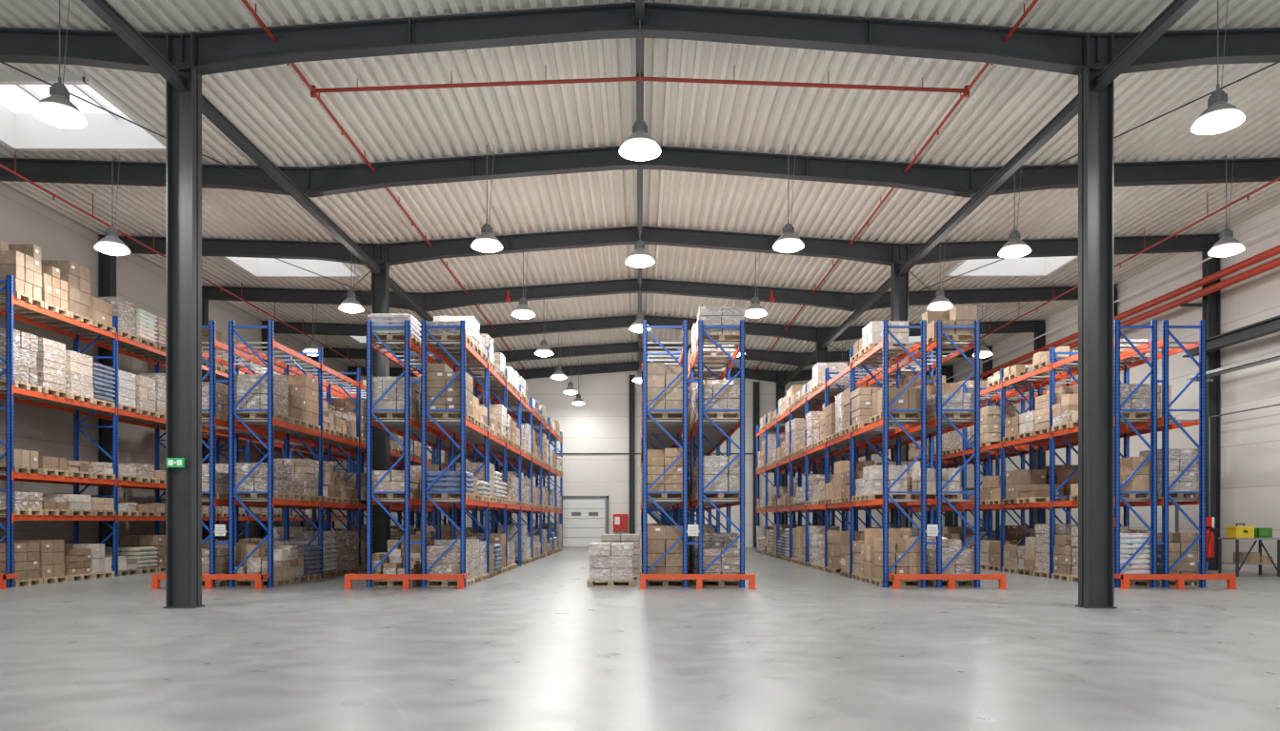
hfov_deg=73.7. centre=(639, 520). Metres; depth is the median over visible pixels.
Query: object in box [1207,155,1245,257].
lamp
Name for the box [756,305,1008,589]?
rack
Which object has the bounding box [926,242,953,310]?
lamp
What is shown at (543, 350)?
lamp
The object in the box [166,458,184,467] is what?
emergency exit sign
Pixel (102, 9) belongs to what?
roof beams
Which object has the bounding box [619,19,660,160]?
lamp
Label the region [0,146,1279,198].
roof beam
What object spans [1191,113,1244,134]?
diffuser
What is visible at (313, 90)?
pipes
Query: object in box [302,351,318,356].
diffuser
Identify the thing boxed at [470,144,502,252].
lamp
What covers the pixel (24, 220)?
wall
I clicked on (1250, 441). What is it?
wall
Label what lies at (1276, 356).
cable tray
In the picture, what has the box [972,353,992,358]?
diffuser
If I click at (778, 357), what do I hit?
frame
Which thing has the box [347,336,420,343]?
window
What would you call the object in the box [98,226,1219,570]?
frame
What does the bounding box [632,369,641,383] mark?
lamp
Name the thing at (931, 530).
sign
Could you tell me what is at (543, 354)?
diffuser
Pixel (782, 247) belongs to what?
diffuser
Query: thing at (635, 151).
diffuser
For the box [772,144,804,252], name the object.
lamp
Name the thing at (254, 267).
window
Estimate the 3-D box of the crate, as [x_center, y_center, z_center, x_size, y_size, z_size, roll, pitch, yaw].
[15.675,0.304,21.600,0.350,0.249,0.400,0,0,0]
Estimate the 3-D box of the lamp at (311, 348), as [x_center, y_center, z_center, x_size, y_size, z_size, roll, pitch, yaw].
[-11.500,-6.887,30.000,0.684,2.155,0.684,0,0,0]
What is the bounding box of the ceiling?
[0,0,1279,371]
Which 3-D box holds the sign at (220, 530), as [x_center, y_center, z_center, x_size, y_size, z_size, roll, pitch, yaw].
[-8.770,0.200,17.839,0.280,0.240,0.032,0,0,0]
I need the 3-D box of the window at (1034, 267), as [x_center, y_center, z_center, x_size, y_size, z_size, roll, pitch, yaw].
[11.400,-8.211,26.150,3.360,0.750,2.460,0,0,0]
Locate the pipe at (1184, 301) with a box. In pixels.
[968,244,1279,380]
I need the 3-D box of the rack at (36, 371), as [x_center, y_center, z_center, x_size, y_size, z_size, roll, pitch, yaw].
[-13.675,-2.342,28.492,1.310,7.484,22.125,0,0,0]
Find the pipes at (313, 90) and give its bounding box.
[0,0,1279,373]
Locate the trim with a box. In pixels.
[557,453,881,454]
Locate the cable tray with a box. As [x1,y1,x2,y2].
[1187,352,1279,381]
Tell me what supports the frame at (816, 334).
on the floor
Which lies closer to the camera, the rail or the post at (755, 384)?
the rail
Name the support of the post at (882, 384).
on the floor
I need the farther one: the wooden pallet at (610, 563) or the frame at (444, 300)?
the frame at (444, 300)
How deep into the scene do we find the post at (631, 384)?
44.80 m
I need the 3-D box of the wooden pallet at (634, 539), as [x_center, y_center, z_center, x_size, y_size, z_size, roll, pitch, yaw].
[-0.450,0.861,20.400,1.000,1.078,1.000,0,0,0]
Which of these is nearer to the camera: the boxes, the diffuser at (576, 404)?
the boxes
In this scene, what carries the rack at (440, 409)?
on the floor
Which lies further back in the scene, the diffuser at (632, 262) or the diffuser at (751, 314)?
the diffuser at (751, 314)
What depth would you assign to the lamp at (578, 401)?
42.91 m
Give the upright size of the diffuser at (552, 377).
0.110 m
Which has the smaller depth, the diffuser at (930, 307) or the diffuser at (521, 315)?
the diffuser at (930, 307)
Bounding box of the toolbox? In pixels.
[1225,523,1255,538]
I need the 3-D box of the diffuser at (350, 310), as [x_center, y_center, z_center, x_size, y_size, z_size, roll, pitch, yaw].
[-8.050,-5.865,23.800,0.664,0.110,0.664,0,0,0]
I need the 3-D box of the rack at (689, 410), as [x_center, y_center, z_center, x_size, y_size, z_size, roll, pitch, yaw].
[1.180,-1.589,27.492,2.420,5.978,20.125,0,0,0]
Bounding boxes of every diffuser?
[32,106,86,128]
[94,245,129,255]
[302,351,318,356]
[339,306,363,313]
[471,241,501,252]
[511,312,534,319]
[534,352,553,357]
[550,376,566,379]
[563,391,577,395]
[572,402,584,405]
[619,142,660,160]
[625,258,654,267]
[629,326,650,333]
[632,380,641,383]
[744,311,766,318]
[773,241,803,252]
[927,304,952,310]
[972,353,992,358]
[998,248,1030,258]
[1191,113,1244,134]
[1208,246,1244,257]
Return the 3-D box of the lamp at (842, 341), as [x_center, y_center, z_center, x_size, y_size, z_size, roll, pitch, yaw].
[8.300,-6.837,35.000,0.684,2.055,0.684,0,0,0]
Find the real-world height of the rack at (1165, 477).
5.961 m
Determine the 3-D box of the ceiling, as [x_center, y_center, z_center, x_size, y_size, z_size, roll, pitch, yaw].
[0.613,-8.127,18.100,32.225,0.572,54.200,0,0,0]
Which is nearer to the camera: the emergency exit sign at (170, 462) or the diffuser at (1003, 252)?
the emergency exit sign at (170, 462)
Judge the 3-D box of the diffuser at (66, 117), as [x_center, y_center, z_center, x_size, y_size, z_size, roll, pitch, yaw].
[-8.500,-5.865,12.500,0.664,0.110,0.664,0,0,0]
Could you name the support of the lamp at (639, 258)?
hanging from the strut
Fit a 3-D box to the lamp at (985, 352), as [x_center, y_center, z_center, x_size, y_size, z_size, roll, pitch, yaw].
[12.200,-6.898,30.400,0.684,2.177,0.684,0,0,0]
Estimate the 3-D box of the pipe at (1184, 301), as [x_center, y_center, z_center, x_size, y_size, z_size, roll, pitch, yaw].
[15.690,-6.380,26.400,0.680,0.600,36.800,0,0,0]
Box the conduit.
[945,224,1279,528]
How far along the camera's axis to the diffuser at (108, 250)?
18.47 m
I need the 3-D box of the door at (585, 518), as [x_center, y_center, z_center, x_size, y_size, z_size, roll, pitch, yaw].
[-2.950,0.050,44.919,2.600,2.700,0.159,0,0,0]
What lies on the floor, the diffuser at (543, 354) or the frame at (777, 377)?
the frame at (777, 377)
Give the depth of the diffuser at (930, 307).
23.45 m
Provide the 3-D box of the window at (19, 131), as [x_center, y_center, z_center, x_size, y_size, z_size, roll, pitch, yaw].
[-11.550,-8.214,16.650,3.460,0.750,2.860,0,0,0]
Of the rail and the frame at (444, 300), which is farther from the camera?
the frame at (444, 300)
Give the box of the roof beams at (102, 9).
[80,0,1199,388]
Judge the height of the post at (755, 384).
8.686 m
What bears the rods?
attached to the frame at (385, 255)
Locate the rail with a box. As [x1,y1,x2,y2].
[1182,315,1279,358]
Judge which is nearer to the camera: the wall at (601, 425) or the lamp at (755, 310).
the lamp at (755, 310)
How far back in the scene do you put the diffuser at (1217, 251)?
18.57 m
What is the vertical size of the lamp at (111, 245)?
2.155 m
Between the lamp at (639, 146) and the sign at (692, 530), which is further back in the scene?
the sign at (692, 530)
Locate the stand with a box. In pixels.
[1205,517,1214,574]
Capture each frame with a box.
[0,1,1279,608]
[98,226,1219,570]
[201,279,1118,539]
[260,315,1045,538]
[311,341,992,530]
[347,361,953,526]
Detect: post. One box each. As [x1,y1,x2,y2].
[629,374,635,534]
[752,381,759,547]
[881,383,889,527]
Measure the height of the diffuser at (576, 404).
0.110 m
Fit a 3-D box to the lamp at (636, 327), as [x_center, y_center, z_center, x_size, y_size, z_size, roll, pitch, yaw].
[0.000,-6.915,26.300,0.684,2.210,0.684,0,0,0]
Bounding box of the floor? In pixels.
[0,547,1279,730]
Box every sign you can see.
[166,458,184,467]
[214,524,227,536]
[686,524,699,536]
[925,524,939,536]
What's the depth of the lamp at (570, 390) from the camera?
39.15 m
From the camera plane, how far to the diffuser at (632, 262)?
19.34 m
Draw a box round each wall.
[0,181,348,546]
[360,361,947,547]
[952,202,1279,575]
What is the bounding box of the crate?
[1254,527,1272,538]
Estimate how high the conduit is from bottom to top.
7.580 m
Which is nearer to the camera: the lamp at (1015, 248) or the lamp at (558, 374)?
the lamp at (1015, 248)
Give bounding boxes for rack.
[0,240,356,589]
[148,320,450,589]
[341,313,562,589]
[638,305,757,589]
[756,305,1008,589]
[888,320,1239,589]
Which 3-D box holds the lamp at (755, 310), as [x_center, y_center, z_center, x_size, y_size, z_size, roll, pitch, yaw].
[3.300,-6.961,24.400,0.684,2.301,0.684,0,0,0]
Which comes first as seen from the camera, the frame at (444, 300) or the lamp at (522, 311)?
the lamp at (522, 311)
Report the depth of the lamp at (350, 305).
23.66 m
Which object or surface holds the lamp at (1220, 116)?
hanging from the ceiling
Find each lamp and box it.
[31,0,87,128]
[94,155,130,255]
[302,303,318,356]
[338,241,363,313]
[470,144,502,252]
[511,252,535,319]
[534,299,553,357]
[550,332,566,379]
[562,345,578,395]
[571,360,584,405]
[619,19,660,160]
[624,236,655,267]
[628,309,651,333]
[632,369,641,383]
[744,252,767,318]
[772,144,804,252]
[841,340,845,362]
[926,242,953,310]
[972,303,992,358]
[998,165,1031,258]
[1190,0,1245,134]
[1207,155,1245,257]
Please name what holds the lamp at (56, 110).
hanging from the ceiling
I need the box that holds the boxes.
[1233,552,1272,563]
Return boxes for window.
[0,70,165,151]
[222,257,361,277]
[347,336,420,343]
[908,336,920,341]
[942,256,1078,277]
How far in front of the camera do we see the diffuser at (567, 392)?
39.11 m
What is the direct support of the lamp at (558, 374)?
hanging from the ceiling
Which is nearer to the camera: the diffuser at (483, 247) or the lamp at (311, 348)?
the diffuser at (483, 247)
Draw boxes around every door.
[559,496,608,547]
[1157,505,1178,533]
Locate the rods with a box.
[0,61,1278,366]
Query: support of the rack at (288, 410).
on the floor
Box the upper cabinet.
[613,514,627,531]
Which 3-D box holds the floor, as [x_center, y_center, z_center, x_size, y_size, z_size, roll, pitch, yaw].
[0.550,1.500,18.150,32.300,0.200,54.300,0,0,0]
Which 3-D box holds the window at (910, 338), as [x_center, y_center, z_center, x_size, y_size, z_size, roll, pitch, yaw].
[11.400,-8.211,36.350,3.360,0.750,2.460,0,0,0]
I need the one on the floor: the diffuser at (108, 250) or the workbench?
the workbench
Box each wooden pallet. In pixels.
[587,542,634,586]
[600,534,641,580]
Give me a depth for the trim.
44.93 m
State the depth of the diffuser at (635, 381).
35.84 m
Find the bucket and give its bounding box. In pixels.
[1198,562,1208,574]
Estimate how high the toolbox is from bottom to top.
0.364 m
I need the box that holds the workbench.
[1218,538,1279,577]
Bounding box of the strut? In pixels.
[635,0,644,367]
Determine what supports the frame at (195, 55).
on the floor

